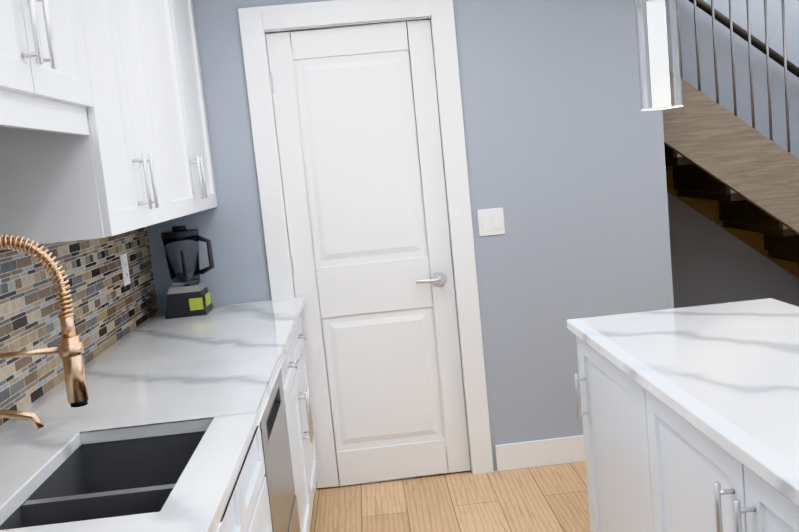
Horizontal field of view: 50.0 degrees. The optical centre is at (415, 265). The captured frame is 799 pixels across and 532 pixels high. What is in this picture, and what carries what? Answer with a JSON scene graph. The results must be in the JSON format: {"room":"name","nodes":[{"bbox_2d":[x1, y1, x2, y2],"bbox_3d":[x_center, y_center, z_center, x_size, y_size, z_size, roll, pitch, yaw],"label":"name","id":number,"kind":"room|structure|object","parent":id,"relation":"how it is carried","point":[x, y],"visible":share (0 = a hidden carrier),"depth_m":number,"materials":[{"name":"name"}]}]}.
{"room":"kitchen","nodes":[
{"label":"kitchen","id":0,"kind":"room"},
{"bbox_2d":[147,0,673,470],"bbox_3d":[-0.020,-0.216,3.881,2.340,2.415,0.100,-6,7,-3],"label":"wall","id":1,"kind":"structure","parent":0,"point":[565,147],"depth_m":3.84,"materials":[{"name":"grey paint"}]},
{"bbox_2d":[238,0,493,492],"bbox_3d":[-0.201,-0.077,3.865,0.924,2.179,0.139,-6,7,-3],"label":"door","id":2,"kind":"structure","parent":1,"relation":"attached to","point":[356,115],"depth_m":3.84,"materials":[{"name":"white wood"}]},
{"bbox_2d":[477,207,504,235],"bbox_3d":[0.341,-0.199,3.853,0.116,0.120,0.008,-6,7,-3],"label":"switch plate","id":3,"kind":"object","parent":1,"relation":"attached to","point":[491,221],"visible":1,"depth_m":3.85,"materials":[{"name":"white plastic"}]},
{"bbox_2d":[495,435,584,470],"bbox_3d":[0.821,0.848,4.002,0.899,0.125,0.017,-6,7,-3],"label":"baseboard","id":4,"kind":"structure","parent":1,"relation":"attached to","point":[538,453],"depth_m":3.97,"materials":[{"name":"white wood"}]},
{"bbox_2d":[310,461,589,531],"bbox_3d":[2.055,1.141,1.404,6.110,0.060,7.400,-6,7,-3],"label":"floor","id":5,"kind":"structure","parent":0,"point":[552,498],"depth_m":3.66,"materials":[{"name":"brown wood"}]},
{"bbox_2d":[220,431,272,531],"bbox_3d":[-0.651,0.869,1.861,0.624,0.878,0.791,-6,7,-3],"label":"base cabinet","id":6,"kind":"object","parent":5,"relation":"on","point":[250,511],"depth_m":2.02,"materials":[{"name":"white wood"}]},
{"bbox_2d":[260,367,300,531],"bbox_3d":[-0.695,0.790,2.549,0.631,0.876,0.596,-6,7,-3],"label":"dishwasher","id":7,"kind":"object","parent":5,"relation":"on","point":[278,475],"visible":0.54,"depth_m":2.54,"materials":[{"name":"grey metal"}]},
{"bbox_2d":[276,313,317,531],"bbox_3d":[-0.752,0.695,3.360,0.624,0.878,1.037,-6,7,-3],"label":"base cabinet","id":8,"kind":"object","parent":5,"relation":"on","point":[294,373],"depth_m":3.32,"materials":[{"name":"white wood"}]},
{"bbox_2d":[0,297,303,531],"bbox_3d":[-0.728,0.340,2.480,0.651,0.032,2.704,-6,7,-3],"label":"countertop","id":9,"kind":"structure","parent":8,"relation":"on","point":[217,371],"depth_m":2.15,"materials":[{"name":"white stone"}]},
{"bbox_2d":[0,234,88,429],"bbox_3d":[-0.824,0.173,1.784,0.270,0.483,0.101,-6,7,-3],"label":"faucet","id":10,"kind":"object","parent":9,"relation":"on","point":[69,349],"visible":1,"depth_m":1.76,"materials":[{"name":"gold metal"}]},
{"bbox_2d":[0,425,199,524],"bbox_3d":[-0.599,0.534,1.750,0.342,0.224,0.592,-6,7,-3],"label":"sink","id":11,"kind":"object","parent":9,"relation":"in","point":[123,472],"depth_m":2.01,"materials":[{"name":"grey metal"}]},
{"bbox_2d":[161,225,213,318],"bbox_3d":[-0.959,0.016,3.631,0.210,0.375,0.172,-6,7,-3],"label":"blender","id":12,"kind":"object","parent":9,"relation":"on","point":[188,294],"visible":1,"depth_m":3.57,"materials":[{"name":"grey plastic"}]},
{"bbox_2d":[567,326,798,531],"bbox_3d":[0.810,0.765,1.561,0.414,0.879,2.548,-6,7,-3],"label":"kitchen island","id":13,"kind":"object","parent":5,"relation":"on","point":[690,419],"depth_m":2.08,"materials":[{"name":"white wood"}]},
{"bbox_2d":[567,298,798,497],"bbox_3d":[0.914,0.301,1.514,0.683,0.032,2.565,-6,7,-3],"label":"island countertop","id":14,"kind":"structure","parent":13,"relation":"on","point":[731,367],"depth_m":2.06,"materials":[{"name":"white stone"}]},
{"bbox_2d":[662,0,798,278],"bbox_3d":[1.231,-0.851,4.335,3.585,3.326,0.816,-6,7,-3],"label":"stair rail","id":15,"kind":"object","parent":5,"relation":"on","point":[733,174],"visible":0.56,"depth_m":4.05,"materials":[{"name":"beige wood"}]},
{"bbox_2d":[665,0,798,307],"bbox_3d":[1.575,-1.728,4.723,5.910,4.900,0.100,-6,7,-3],"label":"wall","id":16,"kind":"structure","parent":0,"point":[712,262],"depth_m":4.80,"materials":[{"name":"grey paint"}]},
{"bbox_3d":[-1.047,0.223,1.088,0.100,2.415,7.400,-6,7,-3],"label":"wall","id":17,"kind":"structure","parent":0,"visible":0},
{"bbox_2d":[0,0,119,246],"bbox_3d":[-0.944,-0.539,1.683,0.324,1.068,0.780,-6,7,-3],"label":"upper cabinet","id":18,"kind":"object","parent":17,"relation":"attached to","point":[56,173],"depth_m":2.10,"materials":[{"name":"white wood"}]},
{"bbox_2d":[0,227,157,425],"bbox_3d":[-0.991,0.122,0.878,0.008,0.845,5.800,-6,7,-3],"label":"backsplash","id":19,"kind":"structure","parent":17,"relation":"attached to","point":[110,308],"depth_m":2.70,"materials":[{"name":"tile"}]},
{"bbox_2d":[120,253,129,285],"bbox_3d":[-1.133,0.014,3.348,0.007,0.120,0.075,-6,7,-3],"label":"electrical outlet plate","id":20,"kind":"object","parent":19,"relation":"attached to","point":[125,269],"visible":1,"depth_m":3.31,"materials":[{"name":"white plastic"}]},
{"bbox_2d":[88,0,175,233],"bbox_3d":[-0.993,-0.622,2.401,0.324,1.068,0.669,-6,7,-3],"label":"upper cabinet","id":21,"kind":"object","parent":17,"relation":"attached to","point":[104,132],"depth_m":2.45,"materials":[{"name":"white wood"}]},
{"bbox_2d":[148,0,217,217],"bbox_3d":[-1.048,-0.716,3.213,0.324,1.068,0.969,-6,7,-3],"label":"upper cabinet","id":22,"kind":"object","parent":17,"relation":"attached to","point":[174,36],"depth_m":3.21,"materials":[{"name":"white wood"}]},
{"bbox_3d":[1.812,-1.399,1.095,6.110,0.250,7.400,-6,7,-3],"label":"ceiling","id":23,"kind":"structure","parent":0,"visible":0},
{"bbox_2d":[634,0,682,110],"bbox_3d":[0.621,-0.855,2.247,0.124,0.875,0.124,-6,7,-3],"label":"pendant light","id":24,"kind":"object","parent":23,"relation":"hanging from","point":[658,52],"visible":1,"depth_m":2.27,"materials":[{"name":"white glass"}]}
]}

